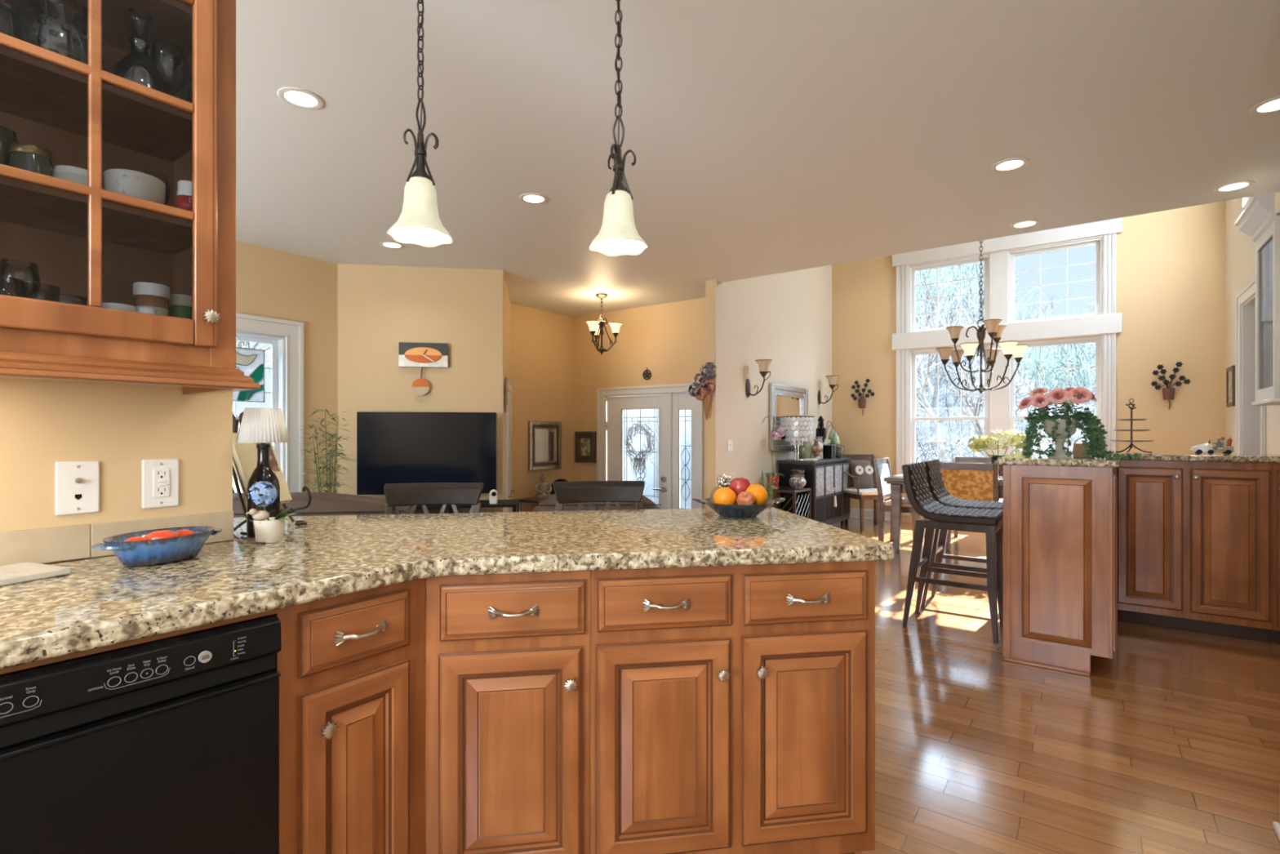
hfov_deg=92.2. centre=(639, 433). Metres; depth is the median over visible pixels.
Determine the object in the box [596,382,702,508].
trim
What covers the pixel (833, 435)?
lamp
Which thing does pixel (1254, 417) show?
trim
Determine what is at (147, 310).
medicine bottle
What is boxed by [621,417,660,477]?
wreath
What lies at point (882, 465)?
dining chair
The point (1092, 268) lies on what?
bare tree
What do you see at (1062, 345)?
bare tree
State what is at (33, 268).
wine glass
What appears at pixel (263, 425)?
lamp
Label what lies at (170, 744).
dishwasher
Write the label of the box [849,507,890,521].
baseboard
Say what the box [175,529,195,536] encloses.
tomato
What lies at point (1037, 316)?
bare tree
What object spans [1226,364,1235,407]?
wall picture
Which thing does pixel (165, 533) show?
tomato
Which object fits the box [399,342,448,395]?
clock
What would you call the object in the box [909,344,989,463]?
window
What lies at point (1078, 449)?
basket
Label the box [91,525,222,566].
oval dish
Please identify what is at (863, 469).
cushion
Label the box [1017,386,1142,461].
flower arrangement
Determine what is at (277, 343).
window
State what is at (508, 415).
door
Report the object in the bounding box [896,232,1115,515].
trim
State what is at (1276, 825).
baseboard
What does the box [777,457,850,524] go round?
sideboard
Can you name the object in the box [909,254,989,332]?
window
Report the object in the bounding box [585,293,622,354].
chandelier
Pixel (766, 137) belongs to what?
ceiling
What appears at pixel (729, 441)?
switch plate
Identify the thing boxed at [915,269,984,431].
bare tree
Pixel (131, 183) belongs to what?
stoneware bowl
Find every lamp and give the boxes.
[235,407,289,537]
[778,415,814,460]
[823,420,839,444]
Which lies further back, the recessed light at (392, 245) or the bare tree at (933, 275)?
the bare tree at (933, 275)
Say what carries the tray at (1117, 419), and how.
on the tiered stand at (1132, 407)
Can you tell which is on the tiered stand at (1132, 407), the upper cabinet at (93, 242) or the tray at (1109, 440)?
the tray at (1109, 440)
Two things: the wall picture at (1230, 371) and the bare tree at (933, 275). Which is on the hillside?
the bare tree at (933, 275)
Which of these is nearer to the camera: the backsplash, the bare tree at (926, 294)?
the backsplash
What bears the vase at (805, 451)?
on the sideboard
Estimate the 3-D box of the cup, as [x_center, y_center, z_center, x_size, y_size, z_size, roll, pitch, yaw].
[-1.090,-0.264,1.375,0.066,0.135,0.065,0,0,36]
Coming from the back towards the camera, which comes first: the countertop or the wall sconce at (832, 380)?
the wall sconce at (832, 380)
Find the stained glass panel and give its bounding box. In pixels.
[232,334,265,402]
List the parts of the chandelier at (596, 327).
lamp shade, arm, lamp shade, arm, chain, arm, lamp shade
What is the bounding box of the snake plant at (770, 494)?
[760,470,773,506]
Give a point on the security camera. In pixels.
(493, 493)
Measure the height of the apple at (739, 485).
0.075 m
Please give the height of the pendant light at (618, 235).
0.969 m
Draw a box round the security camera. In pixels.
[488,488,497,503]
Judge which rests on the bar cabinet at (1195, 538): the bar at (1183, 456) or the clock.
the bar at (1183, 456)
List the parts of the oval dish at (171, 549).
handle, handle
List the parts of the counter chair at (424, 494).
leg, seat, backrest, leg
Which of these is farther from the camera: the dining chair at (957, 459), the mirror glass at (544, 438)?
the mirror glass at (544, 438)
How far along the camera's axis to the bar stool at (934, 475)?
4.26 m
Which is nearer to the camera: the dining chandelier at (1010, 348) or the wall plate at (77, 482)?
the wall plate at (77, 482)
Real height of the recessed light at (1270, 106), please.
0.006 m
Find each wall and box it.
[0,377,232,564]
[235,240,337,493]
[337,263,511,514]
[511,302,573,511]
[573,297,705,508]
[705,264,831,508]
[831,200,1225,522]
[1225,191,1279,453]
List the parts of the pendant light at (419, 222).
lamp shade, cord, chain, socket stem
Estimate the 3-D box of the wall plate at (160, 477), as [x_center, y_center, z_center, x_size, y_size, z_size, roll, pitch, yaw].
[-1.191,0.123,1.532,0.011,0.120,0.075,0,0,36]
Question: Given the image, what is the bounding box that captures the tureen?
[827,443,844,457]
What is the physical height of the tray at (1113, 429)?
0.008 m
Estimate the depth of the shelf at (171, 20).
1.36 m
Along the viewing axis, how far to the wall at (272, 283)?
5.37 m
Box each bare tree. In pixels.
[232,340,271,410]
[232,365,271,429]
[915,263,979,378]
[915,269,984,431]
[915,280,977,462]
[915,299,1075,441]
[920,266,953,324]
[926,261,1019,325]
[958,256,1027,287]
[963,275,1078,401]
[965,270,1022,311]
[1041,343,1095,386]
[1065,309,1095,389]
[1080,268,1095,306]
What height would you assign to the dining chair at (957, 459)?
0.930 m
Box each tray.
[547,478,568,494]
[1109,440,1154,441]
[1113,429,1150,431]
[1117,418,1146,420]
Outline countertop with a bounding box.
[0,506,893,668]
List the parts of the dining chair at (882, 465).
leg, rail, panel, leg, seat, seat rail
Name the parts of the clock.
plate, plate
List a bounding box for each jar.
[8,142,53,177]
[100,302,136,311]
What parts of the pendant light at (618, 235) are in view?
socket stem, lamp shade, cord, chain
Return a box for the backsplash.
[0,511,233,565]
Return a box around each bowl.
[53,164,87,185]
[103,168,165,204]
[691,497,785,517]
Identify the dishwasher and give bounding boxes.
[0,613,281,853]
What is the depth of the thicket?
23.27 m
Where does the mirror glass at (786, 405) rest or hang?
attached to the wall mirror at (784, 400)
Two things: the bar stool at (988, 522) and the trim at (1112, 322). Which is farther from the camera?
the trim at (1112, 322)
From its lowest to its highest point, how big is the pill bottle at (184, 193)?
0.085 m
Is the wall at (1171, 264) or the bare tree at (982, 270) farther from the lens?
the bare tree at (982, 270)
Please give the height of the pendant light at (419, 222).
0.966 m
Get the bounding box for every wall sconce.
[746,359,772,397]
[817,375,839,404]
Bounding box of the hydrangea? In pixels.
[248,480,294,542]
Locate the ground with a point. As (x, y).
(233, 483)
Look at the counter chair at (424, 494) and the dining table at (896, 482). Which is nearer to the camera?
the counter chair at (424, 494)
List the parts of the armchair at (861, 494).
leg, arm, rail, panel, seat, leg, seat rail, leg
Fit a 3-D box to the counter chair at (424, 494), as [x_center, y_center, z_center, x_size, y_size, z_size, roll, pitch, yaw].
[-0.855,0.707,2.459,0.412,0.986,0.510,0,0,-9]
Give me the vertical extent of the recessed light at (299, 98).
0.006 m
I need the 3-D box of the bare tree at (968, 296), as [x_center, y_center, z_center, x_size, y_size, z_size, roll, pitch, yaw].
[8.484,-2.681,15.768,2.084,5.859,3.622,0,0,32]
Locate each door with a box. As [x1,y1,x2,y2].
[504,381,515,511]
[605,394,667,509]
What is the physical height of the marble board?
0.014 m
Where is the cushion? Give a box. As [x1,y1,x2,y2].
[850,460,873,488]
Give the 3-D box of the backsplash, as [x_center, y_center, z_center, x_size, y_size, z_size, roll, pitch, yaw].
[-1.773,0.247,0.731,0.012,0.078,2.299,0,0,36]
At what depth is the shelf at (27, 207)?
1.30 m
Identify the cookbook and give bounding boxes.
[232,432,292,503]
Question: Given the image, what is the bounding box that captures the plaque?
[504,377,507,412]
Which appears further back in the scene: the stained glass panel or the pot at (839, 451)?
the pot at (839, 451)
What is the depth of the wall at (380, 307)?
5.69 m
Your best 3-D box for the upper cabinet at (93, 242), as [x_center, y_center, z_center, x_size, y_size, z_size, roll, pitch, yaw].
[-1.404,-0.680,0.928,0.371,1.160,1.391,0,0,36]
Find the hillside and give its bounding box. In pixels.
[232,300,1095,480]
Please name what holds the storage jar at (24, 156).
on the upper cabinet at (93, 242)
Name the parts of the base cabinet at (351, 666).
rail, knob, drawer, door, pull handle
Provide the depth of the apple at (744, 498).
2.07 m
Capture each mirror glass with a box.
[535,429,555,462]
[776,395,801,439]
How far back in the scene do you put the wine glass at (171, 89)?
1.38 m
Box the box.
[823,444,835,458]
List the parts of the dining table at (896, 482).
leg, leg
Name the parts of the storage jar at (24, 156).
lid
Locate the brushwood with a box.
[915,320,1095,462]
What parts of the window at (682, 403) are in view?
glass panel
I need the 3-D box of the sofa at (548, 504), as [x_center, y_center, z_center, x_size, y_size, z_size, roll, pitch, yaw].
[-0.311,0.785,4.657,0.920,0.830,0.926,0,0,-2]
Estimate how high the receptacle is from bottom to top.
0.067 m
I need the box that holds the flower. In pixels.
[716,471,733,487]
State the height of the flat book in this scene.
0.022 m
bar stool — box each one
[902,462,1003,641]
[920,459,1003,607]
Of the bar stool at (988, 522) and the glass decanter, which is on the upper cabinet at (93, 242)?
the glass decanter
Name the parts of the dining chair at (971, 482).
leg, rail, panel, leg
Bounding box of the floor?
[425,518,1279,853]
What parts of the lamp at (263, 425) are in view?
lamp shade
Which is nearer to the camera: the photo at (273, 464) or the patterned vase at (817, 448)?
the photo at (273, 464)
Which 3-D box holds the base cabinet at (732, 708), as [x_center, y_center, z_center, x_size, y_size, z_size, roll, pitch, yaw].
[0.206,0.764,1.837,0.749,0.872,0.654,0,0,-9]
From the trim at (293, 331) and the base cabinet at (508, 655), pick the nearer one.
the base cabinet at (508, 655)
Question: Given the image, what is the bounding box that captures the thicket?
[915,262,1095,398]
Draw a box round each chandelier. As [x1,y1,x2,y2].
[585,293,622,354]
[935,240,1028,393]
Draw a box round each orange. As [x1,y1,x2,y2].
[713,486,736,504]
[745,483,767,504]
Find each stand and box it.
[411,499,518,513]
[1109,398,1154,453]
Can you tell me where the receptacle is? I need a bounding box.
[153,469,169,497]
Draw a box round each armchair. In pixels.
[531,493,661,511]
[838,453,894,530]
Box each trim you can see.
[235,312,303,492]
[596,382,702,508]
[892,217,1122,350]
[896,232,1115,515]
[1235,279,1266,453]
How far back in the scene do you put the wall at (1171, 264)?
6.87 m
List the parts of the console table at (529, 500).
leg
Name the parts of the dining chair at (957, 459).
leg, leg, rail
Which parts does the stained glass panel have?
petal glass, glass, glass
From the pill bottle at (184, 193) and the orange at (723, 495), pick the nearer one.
the pill bottle at (184, 193)
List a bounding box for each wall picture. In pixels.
[574,431,596,462]
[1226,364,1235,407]
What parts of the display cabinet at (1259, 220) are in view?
crown moulding, light rail, door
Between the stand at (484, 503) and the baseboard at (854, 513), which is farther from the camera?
the baseboard at (854, 513)
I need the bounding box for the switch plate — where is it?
[727,439,732,451]
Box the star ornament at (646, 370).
[642,367,651,379]
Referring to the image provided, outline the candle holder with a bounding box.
[816,415,826,458]
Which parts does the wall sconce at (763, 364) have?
plate, arm, lamp shade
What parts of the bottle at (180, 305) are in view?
lid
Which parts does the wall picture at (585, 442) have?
frame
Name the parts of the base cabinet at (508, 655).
door, drawer, pull handle, knob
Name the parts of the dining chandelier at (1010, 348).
lamp shade, lamp shade, lamp shade, arm, arm, arm, lamp shade, arm, chain, arm, arm, arm, lamp shade, lamp shade, arm, lamp shade, arm, lamp shade, lamp shade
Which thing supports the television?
on the stand at (484, 503)
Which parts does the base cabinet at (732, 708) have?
door, drawer, pull handle, knob, knob, door, drawer, pull handle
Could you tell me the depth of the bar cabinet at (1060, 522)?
3.12 m
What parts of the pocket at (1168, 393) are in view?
pot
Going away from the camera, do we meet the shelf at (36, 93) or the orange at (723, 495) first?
the shelf at (36, 93)
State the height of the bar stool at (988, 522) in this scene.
1.011 m
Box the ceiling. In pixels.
[235,0,1279,316]
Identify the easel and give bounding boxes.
[232,411,311,535]
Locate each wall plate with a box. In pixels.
[55,460,99,515]
[142,458,178,508]
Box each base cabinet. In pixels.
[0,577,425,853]
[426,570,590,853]
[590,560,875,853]
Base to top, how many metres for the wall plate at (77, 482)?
0.120 m
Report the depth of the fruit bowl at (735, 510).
2.08 m
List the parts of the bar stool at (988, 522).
leg, leg, seat frame, leg, leg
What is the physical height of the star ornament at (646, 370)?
0.152 m
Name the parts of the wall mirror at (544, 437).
frame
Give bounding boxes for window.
[234,331,284,493]
[672,392,693,508]
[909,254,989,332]
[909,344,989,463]
[1008,237,1102,323]
[1008,335,1102,454]
[1242,196,1251,208]
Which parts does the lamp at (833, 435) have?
lamp shade, lamp shade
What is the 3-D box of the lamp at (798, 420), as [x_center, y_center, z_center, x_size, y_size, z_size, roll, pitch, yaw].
[1.854,0.053,7.281,0.409,0.520,0.409,0,0,36]
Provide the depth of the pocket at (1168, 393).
6.71 m
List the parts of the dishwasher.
control panel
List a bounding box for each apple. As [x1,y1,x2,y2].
[728,476,751,497]
[736,491,754,505]
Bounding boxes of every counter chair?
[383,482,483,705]
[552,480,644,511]
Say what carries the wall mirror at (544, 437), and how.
attached to the wall at (542, 341)
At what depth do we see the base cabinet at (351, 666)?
1.28 m
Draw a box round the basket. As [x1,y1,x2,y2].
[1071,437,1090,457]
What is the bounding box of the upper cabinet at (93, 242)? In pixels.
[0,0,260,395]
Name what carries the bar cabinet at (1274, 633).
on the floor
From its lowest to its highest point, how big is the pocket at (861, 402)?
0.510 m
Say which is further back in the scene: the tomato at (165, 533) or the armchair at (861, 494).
the armchair at (861, 494)
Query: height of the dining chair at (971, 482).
0.930 m
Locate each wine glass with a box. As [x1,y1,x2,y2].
[0,258,40,298]
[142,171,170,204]
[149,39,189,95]
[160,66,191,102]
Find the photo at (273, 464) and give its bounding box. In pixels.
[255,442,279,471]
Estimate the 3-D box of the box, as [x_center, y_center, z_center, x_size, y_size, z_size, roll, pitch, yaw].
[2.403,0.226,7.833,0.132,0.176,0.132,0,0,36]
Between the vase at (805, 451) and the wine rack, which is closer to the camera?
the wine rack
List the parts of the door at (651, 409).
glass panel, lever handle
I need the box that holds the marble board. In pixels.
[0,561,71,586]
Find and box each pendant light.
[386,0,453,247]
[588,0,648,256]
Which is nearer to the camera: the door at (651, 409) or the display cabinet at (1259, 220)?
the display cabinet at (1259, 220)
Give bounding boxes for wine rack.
[764,486,811,519]
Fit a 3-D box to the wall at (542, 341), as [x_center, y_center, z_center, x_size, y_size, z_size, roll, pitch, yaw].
[-1.220,0.010,7.796,0.140,3.100,1.220,0,0,36]
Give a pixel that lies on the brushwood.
(1091, 402)
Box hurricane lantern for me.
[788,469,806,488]
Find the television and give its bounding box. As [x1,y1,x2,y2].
[356,411,496,494]
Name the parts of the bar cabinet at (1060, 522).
shoe moulding, panel, door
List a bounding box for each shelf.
[0,0,191,70]
[0,45,191,162]
[0,175,191,254]
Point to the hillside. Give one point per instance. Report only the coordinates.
(1044, 446)
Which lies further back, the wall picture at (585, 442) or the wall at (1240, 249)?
the wall picture at (585, 442)
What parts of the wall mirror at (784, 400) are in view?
frame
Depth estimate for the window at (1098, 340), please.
7.37 m
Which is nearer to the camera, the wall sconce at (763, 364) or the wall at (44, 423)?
the wall at (44, 423)
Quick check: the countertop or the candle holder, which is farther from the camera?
the candle holder
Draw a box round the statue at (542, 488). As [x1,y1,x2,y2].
[533,472,551,499]
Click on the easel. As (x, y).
(235, 422)
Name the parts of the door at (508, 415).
casing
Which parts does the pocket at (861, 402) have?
pot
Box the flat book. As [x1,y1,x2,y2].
[803,457,817,461]
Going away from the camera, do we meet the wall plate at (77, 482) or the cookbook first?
the wall plate at (77, 482)
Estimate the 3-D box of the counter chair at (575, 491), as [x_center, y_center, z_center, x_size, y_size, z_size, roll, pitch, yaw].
[-0.152,0.707,2.571,0.412,0.986,0.510,0,0,-9]
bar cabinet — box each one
[1003,464,1117,675]
[1112,459,1272,640]
[1269,462,1279,642]
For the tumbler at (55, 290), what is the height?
0.100 m
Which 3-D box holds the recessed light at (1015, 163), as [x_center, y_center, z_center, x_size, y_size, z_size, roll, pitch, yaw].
[2.118,-1.536,3.529,0.190,0.006,0.190,0,0,36]
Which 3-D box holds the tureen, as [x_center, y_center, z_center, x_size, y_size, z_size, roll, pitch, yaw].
[2.572,0.193,8.168,0.279,0.242,0.280,0,0,-5]
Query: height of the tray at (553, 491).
0.218 m
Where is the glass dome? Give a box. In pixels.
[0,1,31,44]
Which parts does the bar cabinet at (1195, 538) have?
door, knob, knob, door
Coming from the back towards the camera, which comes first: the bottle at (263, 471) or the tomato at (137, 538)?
the bottle at (263, 471)
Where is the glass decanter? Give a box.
[113,8,165,93]
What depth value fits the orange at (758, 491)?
2.12 m
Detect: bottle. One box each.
[0,125,18,165]
[137,307,156,314]
[168,293,191,319]
[176,180,191,211]
[246,444,279,537]
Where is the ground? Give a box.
[232,480,242,493]
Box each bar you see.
[997,452,1119,467]
[1020,450,1279,462]
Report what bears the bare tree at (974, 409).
on the hillside
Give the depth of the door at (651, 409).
7.52 m
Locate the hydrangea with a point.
(269, 530)
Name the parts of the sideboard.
door, panel, carved panel, door, panel, carved panel, lock plate, door, panel, carved panel, door, panel, carved panel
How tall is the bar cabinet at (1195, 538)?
1.035 m
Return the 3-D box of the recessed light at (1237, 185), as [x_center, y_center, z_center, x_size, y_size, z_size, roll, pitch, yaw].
[3.698,-1.536,3.837,0.190,0.006,0.190,0,0,36]
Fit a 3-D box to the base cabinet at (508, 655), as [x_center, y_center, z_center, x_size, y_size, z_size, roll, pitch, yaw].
[-0.355,0.763,1.748,0.384,0.871,0.654,0,0,-9]
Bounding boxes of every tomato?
[124,536,147,541]
[143,529,180,539]
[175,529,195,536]
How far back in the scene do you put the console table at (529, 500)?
7.22 m
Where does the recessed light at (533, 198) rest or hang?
in the ceiling
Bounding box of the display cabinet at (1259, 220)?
[1234,191,1279,405]
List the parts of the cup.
lid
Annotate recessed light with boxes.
[276,87,324,110]
[379,241,404,248]
[519,192,548,204]
[991,157,1029,173]
[1009,219,1039,229]
[1213,180,1255,193]
[1248,96,1279,115]
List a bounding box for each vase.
[796,435,812,458]
[812,439,822,459]
[815,436,823,458]
[968,429,1033,480]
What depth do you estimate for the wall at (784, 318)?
6.95 m
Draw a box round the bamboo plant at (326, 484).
[298,407,354,493]
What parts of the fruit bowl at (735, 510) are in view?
handle, handle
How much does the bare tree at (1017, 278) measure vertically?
3.549 m
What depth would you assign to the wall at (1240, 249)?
6.05 m
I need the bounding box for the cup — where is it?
[133,282,169,315]
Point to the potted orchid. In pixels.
(775, 477)
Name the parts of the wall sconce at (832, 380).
plate, arm, lamp shade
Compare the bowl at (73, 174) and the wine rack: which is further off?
the wine rack
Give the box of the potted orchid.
[762,416,785,488]
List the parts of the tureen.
lid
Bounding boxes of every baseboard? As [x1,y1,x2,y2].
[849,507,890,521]
[1272,821,1279,840]
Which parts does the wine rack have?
post, post, post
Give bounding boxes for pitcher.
[2,0,103,65]
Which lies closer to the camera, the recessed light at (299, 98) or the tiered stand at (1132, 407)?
the recessed light at (299, 98)
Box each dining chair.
[873,457,926,542]
[937,462,999,551]
[949,456,1003,542]
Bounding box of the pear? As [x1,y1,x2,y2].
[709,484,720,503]
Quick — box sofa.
[232,492,412,517]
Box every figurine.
[244,508,276,543]
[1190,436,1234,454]
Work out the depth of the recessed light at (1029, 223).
4.52 m
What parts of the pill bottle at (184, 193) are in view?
lid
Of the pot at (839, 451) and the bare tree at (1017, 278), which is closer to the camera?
the pot at (839, 451)
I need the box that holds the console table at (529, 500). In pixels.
[514,497,545,511]
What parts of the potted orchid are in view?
flower stem, pot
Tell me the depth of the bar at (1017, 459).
3.13 m
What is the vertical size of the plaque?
0.340 m
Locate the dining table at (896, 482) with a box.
[884,473,1003,552]
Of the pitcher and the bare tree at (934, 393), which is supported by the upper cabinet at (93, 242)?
the pitcher
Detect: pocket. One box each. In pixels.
[850,378,875,415]
[1151,361,1191,408]
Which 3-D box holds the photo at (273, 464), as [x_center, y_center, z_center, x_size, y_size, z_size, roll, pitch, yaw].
[-1.145,0.069,1.896,0.001,0.100,0.058,-22,-3,7]
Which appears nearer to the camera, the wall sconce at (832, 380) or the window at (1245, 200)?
the window at (1245, 200)
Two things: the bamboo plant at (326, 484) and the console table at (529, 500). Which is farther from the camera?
the console table at (529, 500)
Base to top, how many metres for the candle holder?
0.540 m
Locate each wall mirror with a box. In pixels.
[528,421,561,470]
[768,383,808,450]
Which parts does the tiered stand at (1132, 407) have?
frame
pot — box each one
[253,516,285,542]
[835,447,844,457]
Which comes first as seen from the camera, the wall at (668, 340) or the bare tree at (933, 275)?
the wall at (668, 340)
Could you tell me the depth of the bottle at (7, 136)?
1.17 m
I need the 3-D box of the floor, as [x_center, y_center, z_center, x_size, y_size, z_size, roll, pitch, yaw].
[0.097,1.260,3.792,7.200,0.120,11.750,0,0,36]
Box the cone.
[688,362,716,419]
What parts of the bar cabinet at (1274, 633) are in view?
door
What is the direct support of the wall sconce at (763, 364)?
attached to the wall at (784, 318)
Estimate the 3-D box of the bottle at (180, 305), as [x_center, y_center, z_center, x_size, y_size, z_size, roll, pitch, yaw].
[-1.069,-0.259,1.438,0.049,0.125,0.048,0,0,36]
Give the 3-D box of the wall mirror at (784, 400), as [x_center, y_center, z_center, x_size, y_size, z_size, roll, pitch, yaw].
[1.848,-0.195,7.606,0.045,0.780,1.130,0,0,36]

